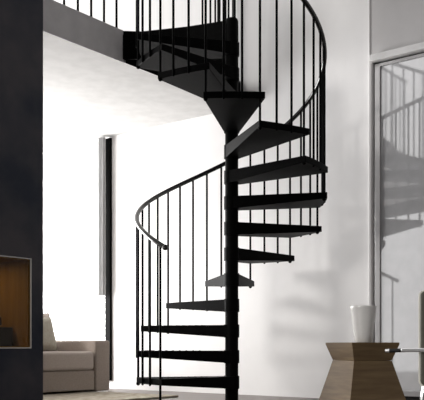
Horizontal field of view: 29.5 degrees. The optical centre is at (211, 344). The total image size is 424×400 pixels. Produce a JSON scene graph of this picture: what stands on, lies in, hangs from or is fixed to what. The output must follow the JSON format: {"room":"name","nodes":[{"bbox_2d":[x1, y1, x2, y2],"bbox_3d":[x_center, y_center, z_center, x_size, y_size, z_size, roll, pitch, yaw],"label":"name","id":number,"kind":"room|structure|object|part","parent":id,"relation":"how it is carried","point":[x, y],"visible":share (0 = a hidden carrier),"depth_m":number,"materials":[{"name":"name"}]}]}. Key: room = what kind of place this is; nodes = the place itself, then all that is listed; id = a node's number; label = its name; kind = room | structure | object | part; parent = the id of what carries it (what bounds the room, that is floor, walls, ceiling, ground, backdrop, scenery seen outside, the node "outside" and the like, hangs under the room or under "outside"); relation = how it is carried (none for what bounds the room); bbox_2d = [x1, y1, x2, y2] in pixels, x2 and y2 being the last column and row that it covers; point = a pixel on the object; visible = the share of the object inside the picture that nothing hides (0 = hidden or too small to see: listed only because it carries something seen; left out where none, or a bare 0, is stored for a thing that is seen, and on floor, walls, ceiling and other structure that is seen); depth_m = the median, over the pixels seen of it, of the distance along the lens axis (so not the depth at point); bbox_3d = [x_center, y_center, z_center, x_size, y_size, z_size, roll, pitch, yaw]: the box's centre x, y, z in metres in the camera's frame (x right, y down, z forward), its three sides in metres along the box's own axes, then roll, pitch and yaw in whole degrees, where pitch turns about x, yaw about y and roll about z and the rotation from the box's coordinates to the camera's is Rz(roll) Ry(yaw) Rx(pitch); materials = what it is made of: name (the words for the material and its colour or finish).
{"room":"living room","nodes":[
{"label":"living room","id":0,"kind":"room"},
{"bbox_2d":[0,0,42,399],"bbox_3d":[-1.933,-2.510,3.811,0.550,6.000,2.436,0,0,38],"label":"wall","id":1,"kind":"structure","parent":0,"point":[21,21],"depth_m":4.48,"materials":[{"name":"paint"}]},
{"bbox_2d":[0,255,31,348],"bbox_3d":[-1.547,-0.233,4.216,0.456,0.506,1.150,0,0,38],"label":"fireplace","id":2,"kind":"object","parent":1,"relation":"in","point":[15,272],"visible":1,"depth_m":4.57,"materials":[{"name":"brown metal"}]},
{"bbox_2d":[0,327,12,345],"bbox_3d":[-1.540,-0.046,4.254,0.240,0.108,1.020,0,0,38],"label":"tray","id":3,"kind":"object","parent":2,"relation":"on","point":[6,333],"depth_m":4.54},
{"bbox_2d":[43,32,212,151],"bbox_3d":[-3.263,-2.479,6.470,3.669,0.258,6.739,0,0,38],"label":"ceiling","id":4,"kind":"structure","parent":0,"point":[89,95],"depth_m":7.68,"materials":[{"name":"white paint"}]},
{"bbox_2d":[63,0,117,27],"bbox_3d":[-1.503,-3.123,5.778,0.040,1.018,2.360,0,0,38],"label":"guard railing","id":5,"kind":"object","parent":4,"relation":"on","point":[116,1],"visible":0.77,"depth_m":6.56,"materials":[{"name":"black metal"}]},
{"bbox_2d":[98,137,105,294],"bbox_3d":[-1.241,-1.445,9.055,0.106,1.770,0.040,0,0,38],"label":"curtain","id":6,"kind":"object","parent":4,"relation":"hanging from","point":[102,140],"visible":1,"depth_m":9.04,"materials":[{"name":"grey fabric"}]},
{"bbox_2d":[201,0,226,23],"bbox_3d":[0.052,-3.123,7.756,0.040,1.018,0.559,0,0,38],"label":"guard railing","id":7,"kind":"object","parent":4,"relation":"on","point":[201,0],"visible":0.09,"depth_m":7.67,"materials":[{"name":"black metal"}]},
{"bbox_2d":[43,0,368,397],"bbox_3d":[-0.617,-2.510,8.804,5.344,6.000,0.200,0,0,38],"label":"wall","id":8,"kind":"structure","parent":0,"point":[286,321],"depth_m":7.80,"materials":[{"name":"white paint"}]},
{"bbox_2d":[43,0,156,75],"bbox_3d":[-1.816,-2.481,5.332,0.012,0.266,6.738,0,0,38],"label":"trim","id":9,"kind":"structure","parent":8,"relation":"attached to","point":[64,22],"depth_m":6.34,"materials":[{"name":"grey paint"}]},
{"bbox_2d":[105,138,111,380],"bbox_3d":[-1.839,-0.965,9.694,1.883,2.730,0.150,0,0,38],"label":"window","id":10,"kind":"structure","parent":8,"relation":"in","point":[108,297],"depth_m":9.07,"materials":[{"name":"black metal"}]},
{"bbox_2d":[103,388,318,399],"bbox_3d":[-0.716,0.550,4.023,11.098,0.120,7.839,0,0,38],"label":"floor","id":11,"kind":"structure","parent":0,"point":[181,395],"depth_m":7.67,"materials":[{"name":"grey concrete"}]},
{"bbox_2d":[43,390,177,399],"bbox_3d":[-1.663,0.481,7.445,1.980,0.018,1.850,0,0,38],"label":"rug","id":12,"kind":"object","parent":11,"relation":"on","point":[65,395],"visible":0.64,"depth_m":7.49,"materials":[{"name":"beige fabric"}]},
{"bbox_2d":[43,313,108,392],"bbox_3d":[-2.058,0.067,7.749,0.924,0.809,2.100,0,0,38],"label":"sofa","id":13,"kind":"object","parent":12,"relation":"on","point":[76,365],"visible":0.34,"depth_m":8.02,"materials":[{"name":"beige fabric"}]},
{"bbox_2d":[43,313,52,350],"bbox_3d":[-1.944,-0.139,8.194,0.217,0.397,0.800,0,0,38],"label":"cushion","id":14,"kind":"object","parent":13,"relation":"on","point":[45,315],"depth_m":8.43,"materials":[{"name":"fabric"}]},
{"bbox_2d":[43,317,57,350],"bbox_3d":[-1.722,-0.110,8.006,0.182,0.344,0.400,0,0,38],"label":"throw pillow","id":15,"kind":"object","parent":13,"relation":"on","point":[49,341],"visible":0.4,"depth_m":8.03,"materials":[{"name":"beige fabric"}]},
{"bbox_2d":[43,351,92,371],"bbox_3d":[-1.728,0.159,8.026,0.731,0.187,0.840,0,0,38],"label":"seat cushion","id":16,"kind":"object","parent":13,"relation":"on","point":[53,361],"depth_m":7.86,"materials":[{"name":"fabric"}]},
{"bbox_3d":[-1.472,0.211,8.497,0.920,0.512,0.200,0,0,38],"label":"armrest","id":17,"kind":"part","parent":13,"relation":"part of","materials":[{"name":"beige fabric"}]},
{"bbox_2d":[123,0,327,399],"bbox_3d":[0.039,-1.568,6.721,1.541,4.115,2.034,0,0,-27],"label":"spiral staircase","id":18,"kind":"structure","parent":11,"relation":"on","point":[201,60],"depth_m":6.37,"materials":[{"name":"black metal"}]},
{"bbox_3d":[-0.383,-0.129,5.968,0.018,1.213,0.018,0,0,0],"label":"newel post","id":19,"kind":"part","parent":18,"relation":"part of","materials":[{"name":"black metal"}]},
{"bbox_3d":[-0.221,-2.476,7.340,0.012,0.261,1.602,0,0,38],"label":"wall plate","id":20,"kind":"part","parent":18,"relation":"part of","materials":[{"name":"black metal"}]},
{"bbox_3d":[0.149,-2.131,6.500,1.541,2.857,1.540,0,0,0],"label":"handrail","id":21,"kind":"part","parent":18,"relation":"part of","materials":[{"name":"black metal"}]},
{"bbox_2d":[319,342,405,399],"bbox_3d":[0.971,0.237,5.221,0.474,0.506,0.474,0,0,-20],"label":"side table","id":22,"kind":"object","parent":11,"relation":"on","point":[358,370],"visible":1,"depth_m":5.08,"materials":[{"name":"brown wood"}]},
{"bbox_2d":[350,305,376,341],"bbox_3d":[0.964,-0.133,5.130,0.165,0.232,0.165,0,0,0],"label":"vase","id":23,"kind":"object","parent":22,"relation":"on","point":[363,316],"visible":0.95,"depth_m":5.07,"materials":[{"name":"white ceramic"}]},
{"bbox_2d":[385,290,423,399],"bbox_3d":[1.264,0.110,4.154,0.696,0.760,0.658,0,0,15],"label":"lounge chair","id":24,"kind":"object","parent":11,"relation":"on","point":[420,349],"visible":1,"depth_m":3.92,"materials":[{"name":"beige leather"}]},
{"bbox_3d":[1.204,0.025,3.844,0.592,0.019,0.028,0,0,15],"label":"armrest","id":25,"kind":"part","parent":24,"relation":"part of","materials":[{"name":"silver metal"}]},
{"bbox_3d":[1.260,0.339,3.879,0.502,0.278,0.024,0,0,15],"label":"leg frame","id":26,"kind":"part","parent":24,"relation":"part of","materials":[{"name":"silver metal"}]},
{"bbox_3d":[1.275,-0.033,3.890,0.520,0.457,0.070,0,0,15],"label":"backrest","id":27,"kind":"part","parent":24,"relation":"part of","materials":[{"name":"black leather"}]},
{"bbox_2d":[371,0,423,54],"bbox_3d":[3.730,-2.510,5.354,5.754,6.000,0.250,0,0,38],"label":"wall","id":28,"kind":"structure","parent":0,"point":[395,24],"depth_m":6.89,"materials":[{"name":"grey paint"}]},
{"bbox_2d":[369,0,373,341],"bbox_3d":[1.408,-2.510,7.068,0.045,6.000,0.085,0,0,38],"label":"trim","id":29,"kind":"structure","parent":28,"relation":"attached to","point":[371,65],"depth_m":7.03,"materials":[{"name":"grey paint"}]},
{"bbox_2d":[369,42,423,63],"bbox_3d":[2.209,-2.487,6.409,2.050,0.055,0.130,0,0,38],"label":"trim","id":30,"kind":"structure","parent":28,"relation":"attached to","point":[417,48],"depth_m":6.85,"materials":[{"name":"white paint"}]},
{"bbox_2d":[374,52,423,399],"bbox_3d":[2.232,-0.990,6.442,2.055,2.960,0.050,0,0,38],"label":"trim","id":31,"kind":"structure","parent":28,"relation":"attached to","point":[406,397],"depth_m":7.05,"materials":[{"name":"grey metal"}]},
{"bbox_2d":[375,53,423,396],"bbox_3d":[2.196,-1.002,6.449,1.920,2.875,0.085,0,0,38],"label":"door","id":32,"kind":"structure","parent":28,"relation":"in","point":[399,83],"depth_m":6.87,"materials":[{"name":"grey glass"}]}
]}

